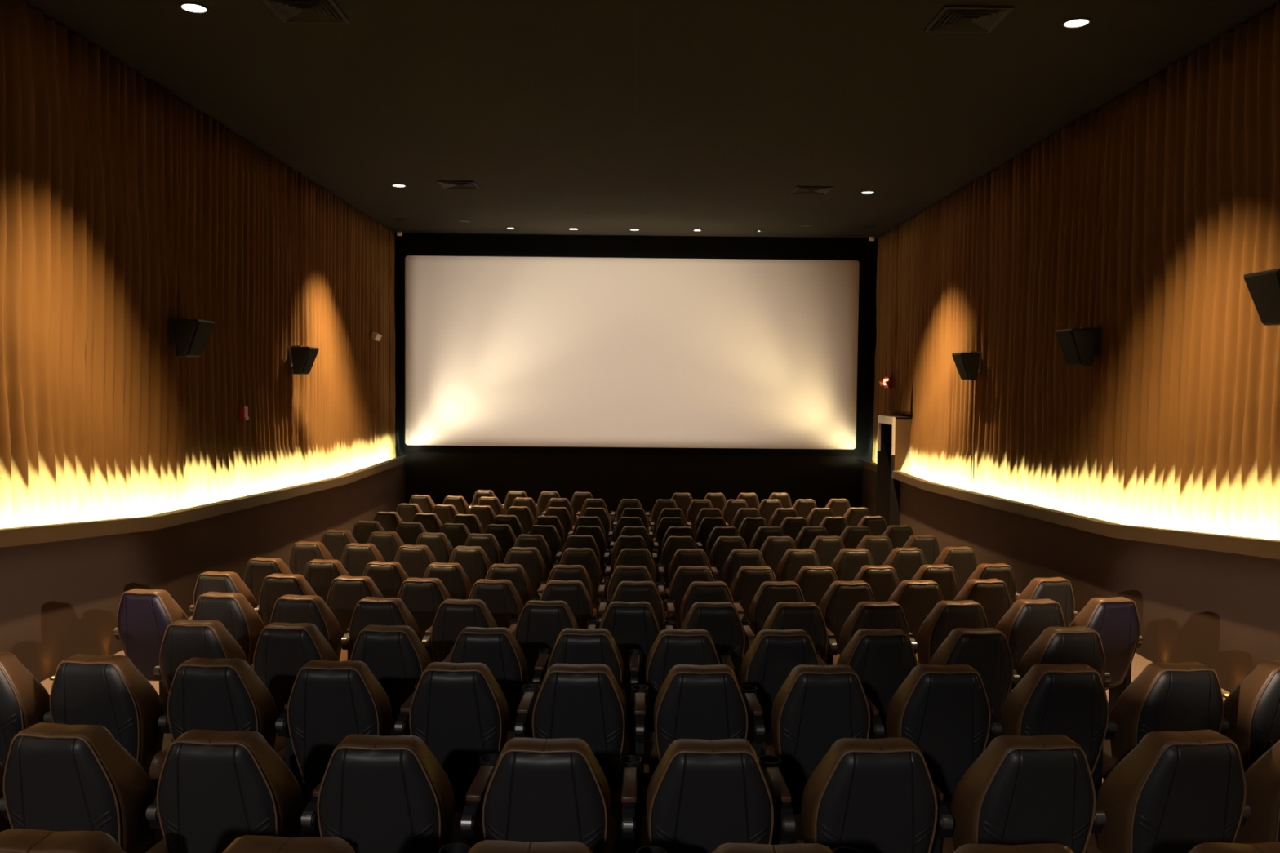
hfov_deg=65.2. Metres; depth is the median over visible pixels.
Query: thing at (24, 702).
seat
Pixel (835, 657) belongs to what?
seat cushion
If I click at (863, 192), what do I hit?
recessed light
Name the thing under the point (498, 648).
seat
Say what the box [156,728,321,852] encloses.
seat
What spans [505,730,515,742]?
seat cushion
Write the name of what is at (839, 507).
seat
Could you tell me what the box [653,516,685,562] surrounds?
seat
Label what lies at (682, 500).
seat
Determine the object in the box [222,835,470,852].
seat
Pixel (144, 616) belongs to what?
seat
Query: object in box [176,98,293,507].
drape
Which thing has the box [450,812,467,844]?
seat cushion
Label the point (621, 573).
seat
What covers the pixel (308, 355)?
speaker grille
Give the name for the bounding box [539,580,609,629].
seat
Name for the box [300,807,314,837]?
armrest
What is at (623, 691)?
seat cushion
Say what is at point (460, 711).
seat
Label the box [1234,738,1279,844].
seat
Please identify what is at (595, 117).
ceiling
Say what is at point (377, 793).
seat
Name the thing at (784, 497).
seat
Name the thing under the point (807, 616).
seat
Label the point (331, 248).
drape
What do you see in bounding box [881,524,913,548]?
seat
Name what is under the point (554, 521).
seat
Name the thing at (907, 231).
drape
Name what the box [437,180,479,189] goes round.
ceiling vent
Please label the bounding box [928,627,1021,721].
seat
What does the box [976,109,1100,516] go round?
drape
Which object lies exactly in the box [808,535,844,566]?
seat
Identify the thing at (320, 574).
seat
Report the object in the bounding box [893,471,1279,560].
trim
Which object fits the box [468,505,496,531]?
seat
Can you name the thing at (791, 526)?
seat
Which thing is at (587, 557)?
seat
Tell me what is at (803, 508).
seat
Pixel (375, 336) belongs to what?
security camera
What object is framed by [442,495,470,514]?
seat
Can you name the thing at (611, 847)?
seat cushion
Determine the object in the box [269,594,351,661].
seat
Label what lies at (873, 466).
trim
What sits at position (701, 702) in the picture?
seat
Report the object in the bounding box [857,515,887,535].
seat
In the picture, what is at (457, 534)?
seat
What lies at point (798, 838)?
seat cushion
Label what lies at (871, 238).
sensor
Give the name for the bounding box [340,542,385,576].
seat
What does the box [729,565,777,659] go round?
seat
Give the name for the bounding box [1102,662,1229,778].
seat
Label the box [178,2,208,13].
recessed light
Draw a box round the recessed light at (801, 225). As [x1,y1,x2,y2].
[800,224,812,226]
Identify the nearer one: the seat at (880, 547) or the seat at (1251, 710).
the seat at (1251, 710)
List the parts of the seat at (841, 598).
backrest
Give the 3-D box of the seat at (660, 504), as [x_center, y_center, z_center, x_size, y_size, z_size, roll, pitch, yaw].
[0.455,1.691,16.613,0.572,1.029,0.748,0,3,-2]
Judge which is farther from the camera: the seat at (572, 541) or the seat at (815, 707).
the seat at (572, 541)
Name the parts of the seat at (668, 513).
backrest, panel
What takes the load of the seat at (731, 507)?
on the floor
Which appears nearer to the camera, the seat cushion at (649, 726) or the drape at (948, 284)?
the seat cushion at (649, 726)
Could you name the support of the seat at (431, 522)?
on the floor
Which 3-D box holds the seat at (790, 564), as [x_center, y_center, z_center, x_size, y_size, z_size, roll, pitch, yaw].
[1.708,1.789,10.811,0.572,1.029,0.748,0,3,-5]
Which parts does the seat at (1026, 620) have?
backrest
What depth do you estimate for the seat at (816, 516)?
15.30 m
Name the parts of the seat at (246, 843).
backrest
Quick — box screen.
[398,233,873,457]
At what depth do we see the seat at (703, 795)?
3.46 m
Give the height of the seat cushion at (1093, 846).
0.135 m
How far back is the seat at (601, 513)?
15.08 m
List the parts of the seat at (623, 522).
panel, backrest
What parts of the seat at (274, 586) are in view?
panel, backrest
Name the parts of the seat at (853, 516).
backrest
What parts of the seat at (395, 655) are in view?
panel, backrest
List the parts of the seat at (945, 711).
backrest, panel, armrest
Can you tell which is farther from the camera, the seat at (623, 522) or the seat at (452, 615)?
the seat at (623, 522)
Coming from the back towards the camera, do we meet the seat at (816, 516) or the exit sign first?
the exit sign
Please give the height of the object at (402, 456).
0.025 m
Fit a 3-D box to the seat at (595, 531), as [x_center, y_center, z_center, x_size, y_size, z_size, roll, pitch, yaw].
[-0.604,1.774,13.073,0.572,1.029,0.748,1,3,1]
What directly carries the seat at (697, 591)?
on the floor
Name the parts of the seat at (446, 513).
backrest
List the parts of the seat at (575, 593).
panel, backrest, armrest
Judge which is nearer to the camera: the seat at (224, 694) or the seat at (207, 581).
the seat at (224, 694)
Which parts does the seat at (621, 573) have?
panel, backrest, armrest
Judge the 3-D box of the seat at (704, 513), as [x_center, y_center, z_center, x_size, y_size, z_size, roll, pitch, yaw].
[1.093,1.745,15.481,0.572,1.029,0.748,0,3,-4]
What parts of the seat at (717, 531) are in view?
panel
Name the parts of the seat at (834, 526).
backrest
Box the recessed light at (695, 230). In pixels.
[692,229,702,231]
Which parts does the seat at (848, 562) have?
backrest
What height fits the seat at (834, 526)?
1.029 m
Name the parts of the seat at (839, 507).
backrest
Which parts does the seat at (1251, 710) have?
panel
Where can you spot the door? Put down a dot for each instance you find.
(894, 432)
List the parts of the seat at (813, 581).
backrest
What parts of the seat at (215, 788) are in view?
panel, armrest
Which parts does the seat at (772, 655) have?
backrest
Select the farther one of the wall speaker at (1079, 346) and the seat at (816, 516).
the seat at (816, 516)
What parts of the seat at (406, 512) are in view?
backrest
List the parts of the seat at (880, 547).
backrest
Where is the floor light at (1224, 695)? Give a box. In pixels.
[1222,693,1229,697]
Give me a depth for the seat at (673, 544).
11.56 m
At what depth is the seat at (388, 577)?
9.32 m
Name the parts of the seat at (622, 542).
panel, backrest, armrest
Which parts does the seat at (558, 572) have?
backrest, panel, armrest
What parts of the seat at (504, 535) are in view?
backrest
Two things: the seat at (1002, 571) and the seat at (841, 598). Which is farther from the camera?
the seat at (1002, 571)
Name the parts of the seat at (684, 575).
backrest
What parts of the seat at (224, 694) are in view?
panel, backrest, armrest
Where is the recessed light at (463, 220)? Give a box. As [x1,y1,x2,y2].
[458,219,471,222]
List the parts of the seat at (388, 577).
backrest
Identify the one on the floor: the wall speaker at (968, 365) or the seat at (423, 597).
the seat at (423, 597)
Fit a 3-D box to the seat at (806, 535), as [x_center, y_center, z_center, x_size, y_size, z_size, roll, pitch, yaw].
[2.258,1.795,13.230,0.572,1.029,0.748,0,3,-7]
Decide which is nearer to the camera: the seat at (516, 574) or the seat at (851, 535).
the seat at (516, 574)
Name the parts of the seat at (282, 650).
panel, backrest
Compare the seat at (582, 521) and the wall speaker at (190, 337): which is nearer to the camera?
the wall speaker at (190, 337)
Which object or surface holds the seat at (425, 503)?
on the floor
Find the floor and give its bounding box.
[40,513,1230,852]
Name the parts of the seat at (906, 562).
backrest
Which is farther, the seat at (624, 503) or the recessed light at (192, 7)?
the seat at (624, 503)
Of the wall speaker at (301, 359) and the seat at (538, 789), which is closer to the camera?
the seat at (538, 789)
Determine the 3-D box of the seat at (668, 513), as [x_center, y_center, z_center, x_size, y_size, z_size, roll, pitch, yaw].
[0.521,1.741,15.448,0.572,1.029,0.748,0,3,-2]
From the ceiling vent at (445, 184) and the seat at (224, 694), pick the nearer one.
the seat at (224, 694)
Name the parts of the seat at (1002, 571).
panel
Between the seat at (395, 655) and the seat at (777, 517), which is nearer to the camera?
the seat at (395, 655)
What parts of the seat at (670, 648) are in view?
panel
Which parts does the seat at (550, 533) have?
backrest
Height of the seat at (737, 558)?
1.029 m
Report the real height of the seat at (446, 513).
1.029 m
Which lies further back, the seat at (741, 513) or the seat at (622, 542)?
the seat at (741, 513)
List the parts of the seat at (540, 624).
panel, backrest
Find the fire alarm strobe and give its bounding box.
[239,405,248,420]
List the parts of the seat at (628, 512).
backrest, panel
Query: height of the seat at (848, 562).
1.029 m
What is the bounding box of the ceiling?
[22,0,1279,239]
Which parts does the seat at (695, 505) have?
backrest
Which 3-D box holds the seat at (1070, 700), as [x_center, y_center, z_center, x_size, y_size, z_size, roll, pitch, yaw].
[2.061,1.647,5.106,0.572,1.029,0.748,0,3,-4]
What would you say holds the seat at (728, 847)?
on the floor
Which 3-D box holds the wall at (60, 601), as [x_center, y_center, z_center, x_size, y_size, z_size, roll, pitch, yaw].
[-5.479,-0.410,7.751,0.650,6.550,29.600,1,3,0]
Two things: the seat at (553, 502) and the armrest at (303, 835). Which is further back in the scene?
the seat at (553, 502)
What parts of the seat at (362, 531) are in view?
backrest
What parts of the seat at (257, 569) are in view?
backrest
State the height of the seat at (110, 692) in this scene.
1.029 m
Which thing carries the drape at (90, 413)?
attached to the wall at (60, 601)
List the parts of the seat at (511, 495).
panel, backrest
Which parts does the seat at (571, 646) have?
panel, backrest, armrest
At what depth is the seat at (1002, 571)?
9.52 m
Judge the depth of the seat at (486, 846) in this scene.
2.37 m
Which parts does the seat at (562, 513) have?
backrest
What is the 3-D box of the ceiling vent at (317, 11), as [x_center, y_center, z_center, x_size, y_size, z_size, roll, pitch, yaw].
[-2.922,-3.646,8.757,0.600,0.023,0.600,1,3,0]
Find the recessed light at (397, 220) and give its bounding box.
[393,218,405,221]
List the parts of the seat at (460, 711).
panel, backrest, armrest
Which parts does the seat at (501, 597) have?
panel, backrest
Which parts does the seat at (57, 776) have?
panel, armrest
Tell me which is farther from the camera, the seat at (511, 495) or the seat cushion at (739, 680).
the seat at (511, 495)
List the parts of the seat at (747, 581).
backrest, panel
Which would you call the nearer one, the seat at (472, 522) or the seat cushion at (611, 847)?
the seat cushion at (611, 847)
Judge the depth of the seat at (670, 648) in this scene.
5.78 m
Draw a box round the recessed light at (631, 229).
[629,228,639,231]
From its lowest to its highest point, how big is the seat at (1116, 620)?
1.029 m
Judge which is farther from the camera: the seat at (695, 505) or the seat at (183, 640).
the seat at (695, 505)
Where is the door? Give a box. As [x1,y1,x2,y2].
[875,415,912,527]
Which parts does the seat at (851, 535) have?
backrest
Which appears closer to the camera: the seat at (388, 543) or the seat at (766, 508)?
the seat at (388, 543)
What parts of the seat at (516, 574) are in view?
panel, backrest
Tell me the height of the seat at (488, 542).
1.029 m
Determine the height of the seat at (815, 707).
1.029 m
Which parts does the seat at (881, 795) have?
panel, armrest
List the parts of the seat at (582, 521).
panel, backrest, armrest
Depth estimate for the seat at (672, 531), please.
12.71 m
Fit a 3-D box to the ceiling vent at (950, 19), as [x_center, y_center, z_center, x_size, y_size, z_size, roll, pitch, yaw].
[2.898,-3.594,8.840,0.600,0.023,0.600,1,3,0]
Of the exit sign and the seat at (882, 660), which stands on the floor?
the seat at (882, 660)
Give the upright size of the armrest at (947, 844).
0.135 m
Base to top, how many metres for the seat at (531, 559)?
1.029 m
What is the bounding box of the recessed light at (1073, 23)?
[1061,17,1091,28]
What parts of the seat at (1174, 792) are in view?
panel, armrest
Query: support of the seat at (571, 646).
on the floor
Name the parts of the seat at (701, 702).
backrest, panel, armrest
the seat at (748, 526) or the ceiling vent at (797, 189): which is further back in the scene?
the ceiling vent at (797, 189)
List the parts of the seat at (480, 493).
panel, backrest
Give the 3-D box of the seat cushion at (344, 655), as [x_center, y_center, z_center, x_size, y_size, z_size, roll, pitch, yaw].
[-2.357,1.774,7.465,0.472,0.135,0.500,1,3,6]
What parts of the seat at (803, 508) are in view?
backrest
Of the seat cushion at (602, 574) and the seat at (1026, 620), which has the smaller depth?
the seat at (1026, 620)
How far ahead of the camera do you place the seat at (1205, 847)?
2.40 m
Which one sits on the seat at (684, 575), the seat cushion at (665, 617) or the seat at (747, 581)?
the seat cushion at (665, 617)
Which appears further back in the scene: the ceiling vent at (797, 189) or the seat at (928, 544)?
the ceiling vent at (797, 189)
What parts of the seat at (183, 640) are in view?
armrest, panel, backrest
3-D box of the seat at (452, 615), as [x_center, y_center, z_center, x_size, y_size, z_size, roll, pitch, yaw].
[-1.174,1.707,7.252,0.572,1.029,0.748,1,3,3]
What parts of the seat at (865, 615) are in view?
backrest, panel, armrest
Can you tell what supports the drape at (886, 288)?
attached to the wall at (1220, 611)
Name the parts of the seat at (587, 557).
panel, armrest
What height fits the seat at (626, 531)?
1.029 m
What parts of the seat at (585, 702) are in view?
panel, backrest, armrest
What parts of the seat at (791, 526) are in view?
backrest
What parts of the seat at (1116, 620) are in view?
backrest, panel, armrest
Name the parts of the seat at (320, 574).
backrest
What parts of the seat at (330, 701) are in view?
panel, backrest, armrest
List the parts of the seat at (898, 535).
backrest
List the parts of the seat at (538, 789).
panel, armrest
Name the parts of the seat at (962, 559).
backrest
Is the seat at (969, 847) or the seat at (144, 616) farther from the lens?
the seat at (144, 616)
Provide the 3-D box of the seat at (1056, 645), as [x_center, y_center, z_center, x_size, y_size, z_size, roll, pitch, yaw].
[2.592,1.705,6.301,0.572,1.029,0.748,0,3,-7]
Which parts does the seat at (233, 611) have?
panel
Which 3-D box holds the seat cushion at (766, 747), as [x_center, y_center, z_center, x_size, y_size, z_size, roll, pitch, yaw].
[0.855,1.720,5.170,0.472,0.135,0.500,0,3,-2]
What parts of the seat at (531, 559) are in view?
panel, backrest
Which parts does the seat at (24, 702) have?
panel, backrest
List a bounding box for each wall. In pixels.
[0,462,404,681]
[394,234,878,513]
[862,227,1279,692]
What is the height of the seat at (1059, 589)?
1.029 m
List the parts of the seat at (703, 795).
panel, armrest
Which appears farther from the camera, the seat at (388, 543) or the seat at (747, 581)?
the seat at (388, 543)
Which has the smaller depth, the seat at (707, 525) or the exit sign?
the seat at (707, 525)
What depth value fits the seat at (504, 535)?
12.76 m
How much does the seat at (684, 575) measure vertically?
1.029 m
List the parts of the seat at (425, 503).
backrest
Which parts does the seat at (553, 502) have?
panel, backrest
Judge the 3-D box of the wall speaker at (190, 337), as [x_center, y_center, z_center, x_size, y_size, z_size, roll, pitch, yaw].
[-5.157,-1.018,11.450,0.407,0.442,0.466,1,3,0]
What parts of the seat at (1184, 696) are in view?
panel, armrest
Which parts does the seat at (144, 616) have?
panel, backrest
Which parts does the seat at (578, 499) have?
backrest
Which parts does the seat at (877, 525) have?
backrest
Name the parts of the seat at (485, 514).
backrest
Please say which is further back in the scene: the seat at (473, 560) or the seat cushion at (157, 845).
the seat at (473, 560)
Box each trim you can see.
[0,457,404,548]
[863,461,876,471]
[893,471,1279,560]
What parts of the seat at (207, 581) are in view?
panel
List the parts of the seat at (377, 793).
panel, armrest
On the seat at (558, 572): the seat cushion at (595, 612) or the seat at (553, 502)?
the seat cushion at (595, 612)
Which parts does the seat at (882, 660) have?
backrest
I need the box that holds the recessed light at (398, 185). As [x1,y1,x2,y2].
[391,183,406,187]
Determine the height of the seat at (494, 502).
1.029 m
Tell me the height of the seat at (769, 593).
1.029 m
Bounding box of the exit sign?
[879,377,890,387]
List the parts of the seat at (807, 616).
panel, armrest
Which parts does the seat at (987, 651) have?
panel, armrest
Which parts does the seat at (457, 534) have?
backrest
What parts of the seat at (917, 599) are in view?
backrest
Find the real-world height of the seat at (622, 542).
1.029 m
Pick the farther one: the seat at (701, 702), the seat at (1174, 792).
the seat at (701, 702)
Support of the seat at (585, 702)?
on the floor
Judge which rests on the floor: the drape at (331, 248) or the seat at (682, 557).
the seat at (682, 557)
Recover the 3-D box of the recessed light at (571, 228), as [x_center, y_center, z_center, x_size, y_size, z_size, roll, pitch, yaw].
[-1.412,-4.190,21.226,0.223,0.011,0.223,1,3,0]
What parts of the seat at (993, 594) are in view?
backrest, panel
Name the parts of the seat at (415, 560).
backrest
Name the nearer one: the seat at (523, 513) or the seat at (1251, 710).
the seat at (1251, 710)
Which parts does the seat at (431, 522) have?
backrest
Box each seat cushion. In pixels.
[144,828,165,852]
[146,733,171,779]
[274,734,285,763]
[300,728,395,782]
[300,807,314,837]
[339,648,347,661]
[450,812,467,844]
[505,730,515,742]
[593,594,598,608]
[593,608,597,620]
[600,572,603,582]
[604,815,617,852]
[621,688,626,703]
[638,815,649,848]
[644,702,654,731]
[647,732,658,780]
[663,610,667,621]
[664,587,668,599]
[737,671,741,686]
[760,732,774,755]
[789,813,804,844]
[833,653,839,665]
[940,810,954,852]
[1087,832,1102,852]
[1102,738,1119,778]
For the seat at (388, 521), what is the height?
1.029 m
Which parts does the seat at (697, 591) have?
backrest, panel, armrest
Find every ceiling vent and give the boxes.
[262,0,350,23]
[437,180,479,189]
[790,186,832,194]
[924,5,1014,32]
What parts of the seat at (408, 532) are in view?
backrest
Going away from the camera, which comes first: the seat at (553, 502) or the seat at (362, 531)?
the seat at (362, 531)
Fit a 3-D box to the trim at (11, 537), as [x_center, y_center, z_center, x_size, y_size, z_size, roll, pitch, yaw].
[-5.084,0.467,7.317,0.150,2.013,28.650,1,3,0]
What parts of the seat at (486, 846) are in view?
backrest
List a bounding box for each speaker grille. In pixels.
[187,321,214,355]
[302,348,319,373]
[951,354,968,378]
[1055,330,1080,364]
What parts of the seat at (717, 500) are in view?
backrest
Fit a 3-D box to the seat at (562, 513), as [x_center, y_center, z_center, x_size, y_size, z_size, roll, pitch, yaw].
[-1.198,1.725,15.453,0.572,1.029,0.748,1,3,3]
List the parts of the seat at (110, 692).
panel, armrest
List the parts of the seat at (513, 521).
panel, backrest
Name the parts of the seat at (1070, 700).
backrest, panel, armrest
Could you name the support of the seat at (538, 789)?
on the floor
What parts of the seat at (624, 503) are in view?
panel, backrest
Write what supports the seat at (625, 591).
on the floor
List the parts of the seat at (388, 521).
backrest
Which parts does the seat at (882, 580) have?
backrest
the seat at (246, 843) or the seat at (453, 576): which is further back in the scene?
the seat at (453, 576)
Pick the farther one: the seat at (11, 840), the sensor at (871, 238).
the sensor at (871, 238)
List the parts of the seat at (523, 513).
backrest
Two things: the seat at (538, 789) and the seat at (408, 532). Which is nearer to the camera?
the seat at (538, 789)
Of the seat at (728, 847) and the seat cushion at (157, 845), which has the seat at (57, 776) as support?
the seat cushion at (157, 845)
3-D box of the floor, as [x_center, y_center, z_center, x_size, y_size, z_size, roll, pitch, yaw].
[-0.028,1.927,8.093,11.300,1.354,30.400,1,3,0]
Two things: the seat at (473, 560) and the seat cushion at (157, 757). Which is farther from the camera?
the seat at (473, 560)
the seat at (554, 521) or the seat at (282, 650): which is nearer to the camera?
the seat at (282, 650)
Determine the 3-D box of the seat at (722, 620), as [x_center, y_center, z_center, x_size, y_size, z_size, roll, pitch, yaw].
[0.548,1.724,7.243,0.572,1.029,0.748,0,3,-2]
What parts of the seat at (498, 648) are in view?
panel, armrest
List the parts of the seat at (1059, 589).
backrest, panel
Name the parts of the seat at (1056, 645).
panel, armrest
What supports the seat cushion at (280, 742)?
on the seat at (224, 694)
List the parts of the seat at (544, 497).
backrest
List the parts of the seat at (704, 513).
panel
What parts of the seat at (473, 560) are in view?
panel, backrest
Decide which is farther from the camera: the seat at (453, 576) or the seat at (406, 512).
the seat at (406, 512)
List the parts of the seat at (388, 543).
backrest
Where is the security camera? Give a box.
[370,332,382,341]
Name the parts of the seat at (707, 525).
backrest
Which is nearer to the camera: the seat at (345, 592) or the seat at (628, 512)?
the seat at (345, 592)
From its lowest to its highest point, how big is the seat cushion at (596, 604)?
0.135 m
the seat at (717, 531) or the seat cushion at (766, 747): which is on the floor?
the seat at (717, 531)
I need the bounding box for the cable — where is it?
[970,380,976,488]
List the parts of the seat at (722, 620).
backrest, panel, armrest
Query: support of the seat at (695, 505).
on the floor
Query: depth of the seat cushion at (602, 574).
12.08 m
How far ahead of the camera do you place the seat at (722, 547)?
11.59 m
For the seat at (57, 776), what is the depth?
3.56 m
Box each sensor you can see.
[396,231,402,235]
[869,236,875,240]
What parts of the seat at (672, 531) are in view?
backrest, panel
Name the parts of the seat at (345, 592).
backrest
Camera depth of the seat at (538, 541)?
11.58 m
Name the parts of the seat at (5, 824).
armrest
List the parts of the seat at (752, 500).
backrest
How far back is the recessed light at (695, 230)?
21.25 m
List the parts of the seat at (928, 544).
backrest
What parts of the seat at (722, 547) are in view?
backrest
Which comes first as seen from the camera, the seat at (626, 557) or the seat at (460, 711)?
the seat at (460, 711)
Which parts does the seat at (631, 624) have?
backrest, panel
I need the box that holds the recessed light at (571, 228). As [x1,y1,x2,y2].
[568,227,578,230]
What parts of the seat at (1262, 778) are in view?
panel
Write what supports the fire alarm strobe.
attached to the drape at (235, 199)
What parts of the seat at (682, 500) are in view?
backrest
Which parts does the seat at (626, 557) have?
panel, armrest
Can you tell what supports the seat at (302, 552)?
on the floor
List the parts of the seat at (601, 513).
panel, backrest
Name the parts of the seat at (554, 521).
panel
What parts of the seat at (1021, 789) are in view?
panel, armrest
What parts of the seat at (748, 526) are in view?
backrest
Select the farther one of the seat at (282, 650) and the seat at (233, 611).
the seat at (233, 611)
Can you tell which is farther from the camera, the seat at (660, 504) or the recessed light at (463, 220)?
the recessed light at (463, 220)
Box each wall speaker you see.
[168,318,214,357]
[287,345,319,374]
[951,351,982,380]
[1055,327,1100,365]
[1243,267,1279,325]
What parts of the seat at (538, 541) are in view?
panel, armrest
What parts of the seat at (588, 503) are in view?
panel, backrest, armrest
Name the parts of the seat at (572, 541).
panel, backrest, armrest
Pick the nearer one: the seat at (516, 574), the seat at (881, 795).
the seat at (881, 795)
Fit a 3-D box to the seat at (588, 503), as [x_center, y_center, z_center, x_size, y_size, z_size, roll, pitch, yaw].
[-0.691,1.681,16.603,0.572,1.029,0.748,1,3,1]
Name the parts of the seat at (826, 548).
backrest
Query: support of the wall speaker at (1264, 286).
attached to the drape at (1185, 412)
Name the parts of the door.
frame, panel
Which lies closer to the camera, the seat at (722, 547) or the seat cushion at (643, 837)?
the seat cushion at (643, 837)
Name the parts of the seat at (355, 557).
backrest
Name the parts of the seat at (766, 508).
backrest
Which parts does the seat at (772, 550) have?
backrest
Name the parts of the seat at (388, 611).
panel, backrest, armrest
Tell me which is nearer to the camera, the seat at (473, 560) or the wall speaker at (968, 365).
the seat at (473, 560)
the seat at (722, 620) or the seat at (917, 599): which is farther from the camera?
the seat at (917, 599)
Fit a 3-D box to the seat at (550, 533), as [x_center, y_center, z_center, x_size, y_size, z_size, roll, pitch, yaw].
[-1.177,1.768,13.091,0.572,1.029,0.748,1,3,3]
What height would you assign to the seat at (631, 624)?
1.029 m
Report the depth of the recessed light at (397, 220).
20.21 m
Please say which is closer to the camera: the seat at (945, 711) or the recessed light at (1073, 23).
the seat at (945, 711)
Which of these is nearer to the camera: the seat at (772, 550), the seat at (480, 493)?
the seat at (772, 550)
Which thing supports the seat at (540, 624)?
on the floor
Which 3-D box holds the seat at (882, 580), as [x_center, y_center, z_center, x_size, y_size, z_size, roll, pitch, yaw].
[2.254,1.814,9.729,0.572,1.029,0.748,0,3,-6]
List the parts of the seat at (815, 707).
panel, armrest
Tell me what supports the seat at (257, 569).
on the floor
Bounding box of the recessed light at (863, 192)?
[860,191,875,194]
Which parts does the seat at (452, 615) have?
panel, backrest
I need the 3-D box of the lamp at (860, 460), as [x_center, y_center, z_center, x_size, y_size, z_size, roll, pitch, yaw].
[4.852,0.760,21.695,0.080,0.025,1.010,1,3,0]
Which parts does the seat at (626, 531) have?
backrest, panel, armrest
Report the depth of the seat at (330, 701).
4.70 m
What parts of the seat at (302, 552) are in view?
backrest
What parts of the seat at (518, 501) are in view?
panel, backrest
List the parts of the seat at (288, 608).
panel, armrest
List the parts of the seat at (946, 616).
panel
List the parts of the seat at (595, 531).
panel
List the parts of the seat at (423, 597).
panel, backrest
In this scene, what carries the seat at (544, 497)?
on the floor
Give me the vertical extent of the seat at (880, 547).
1.029 m
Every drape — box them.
[0,0,185,528]
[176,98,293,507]
[289,169,375,485]
[373,221,395,463]
[871,226,898,462]
[893,216,916,415]
[909,177,984,492]
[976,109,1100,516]
[1086,2,1279,540]
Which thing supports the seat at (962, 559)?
on the floor
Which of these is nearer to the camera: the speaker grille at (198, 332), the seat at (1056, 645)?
the seat at (1056, 645)
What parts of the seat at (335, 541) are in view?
backrest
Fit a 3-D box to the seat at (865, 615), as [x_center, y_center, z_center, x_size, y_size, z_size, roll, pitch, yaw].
[1.694,1.732,7.312,0.572,1.029,0.748,0,3,-5]
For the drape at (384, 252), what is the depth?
21.21 m
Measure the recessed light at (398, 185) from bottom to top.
0.011 m
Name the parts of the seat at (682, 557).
backrest, panel, armrest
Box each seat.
[0,651,52,765]
[0,760,11,831]
[0,828,126,852]
[2,722,168,852]
[49,653,173,792]
[113,588,188,709]
[153,618,253,710]
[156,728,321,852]
[167,657,309,807]
[189,570,261,617]
[191,591,264,665]
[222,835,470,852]
[244,556,292,605]
[253,622,350,718]
[258,573,326,626]
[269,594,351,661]
[287,541,333,575]
[287,659,417,792]
[302,559,350,603]
[316,733,499,852]
[320,529,358,561]
[326,575,383,648]
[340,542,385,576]
[349,596,434,662]
[350,624,453,728]
[351,520,385,543]
[362,560,408,597]
[367,531,404,561]
[373,511,403,531]
[394,544,437,577]
[395,503,422,522]
[395,521,426,545]
[397,577,468,640]
[408,494,435,513]
[408,662,540,812]
[412,512,442,533]
[415,532,453,563]
[423,562,471,599]
[431,504,458,524]
[431,598,518,662]
[439,523,471,548]
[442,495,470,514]
[448,546,503,587]
[448,626,552,730]
[452,514,484,533]
[464,533,503,565]
[467,840,666,852]
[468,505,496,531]
[468,578,540,628]
[469,489,505,515]
[476,496,504,515]
[482,737,641,852]
[483,524,516,563]
[485,564,546,606]
[492,515,529,537]
[503,546,559,599]
[504,490,537,515]
[506,506,534,534]
[511,497,545,520]
[513,534,562,581]
[514,600,599,737]
[528,524,562,570]
[532,663,648,852]
[533,515,573,549]
[537,491,560,515]
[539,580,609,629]
[544,506,573,546]
[545,497,581,529]
[545,564,607,620]
[546,627,642,755]
[559,547,613,608]
[561,534,611,599]
[569,491,593,525]
[573,516,614,564]
[573,525,616,575]
[580,498,616,540]
[582,507,618,549]
[599,600,675,739]
[607,565,665,606]
[610,535,657,582]
[610,581,675,630]
[613,548,665,584]
[614,516,653,551]
[616,498,649,530]
[618,526,659,582]
[620,507,654,551]
[638,738,795,852]
[644,628,734,731]
[647,664,765,780]
[648,499,677,537]
[653,507,692,540]
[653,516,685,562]
[657,526,702,564]
[657,536,697,588]
[663,565,714,629]
[664,548,719,599]
[671,493,693,520]
[677,581,745,671]
[680,601,755,739]
[686,499,713,537]
[693,508,728,540]
[696,517,727,553]
[703,493,726,511]
[705,526,746,561]
[709,536,746,581]
[711,842,862,852]
[721,499,748,526]
[722,548,767,590]
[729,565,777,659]
[731,508,760,530]
[736,493,759,509]
[737,517,768,549]
[740,629,826,732]
[748,581,804,636]
[749,526,784,551]
[757,499,782,525]
[760,536,795,576]
[760,664,884,813]
[761,601,838,665]
[768,492,792,508]
[768,507,798,526]
[775,548,820,582]
[778,516,808,541]
[789,737,954,852]
[791,498,817,519]
[793,565,838,605]
[794,526,828,549]
[806,507,835,526]
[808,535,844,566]
[817,580,875,653]
[818,516,848,536]
[825,498,850,516]
[830,547,874,581]
[833,600,917,665]
[836,628,919,731]
[839,525,871,548]
[843,506,870,526]
[852,564,899,601]
[855,535,893,565]
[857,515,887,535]
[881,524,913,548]
[882,546,926,582]
[883,664,1002,800]
[887,579,943,641]
[902,534,940,564]
[911,564,959,600]
[915,600,988,664]
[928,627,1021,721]
[933,546,977,591]
[940,733,1106,852]
[952,843,1074,852]
[953,578,1011,627]
[964,563,1019,606]
[995,598,1066,672]
[998,662,1116,797]
[1011,626,1111,690]
[1016,577,1078,626]
[1068,596,1142,715]
[1087,729,1250,852]
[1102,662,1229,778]
[1187,841,1279,852]
[1222,660,1279,773]
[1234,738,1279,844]
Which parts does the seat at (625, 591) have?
panel, armrest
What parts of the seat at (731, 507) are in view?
backrest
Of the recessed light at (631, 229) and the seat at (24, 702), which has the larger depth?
the recessed light at (631, 229)

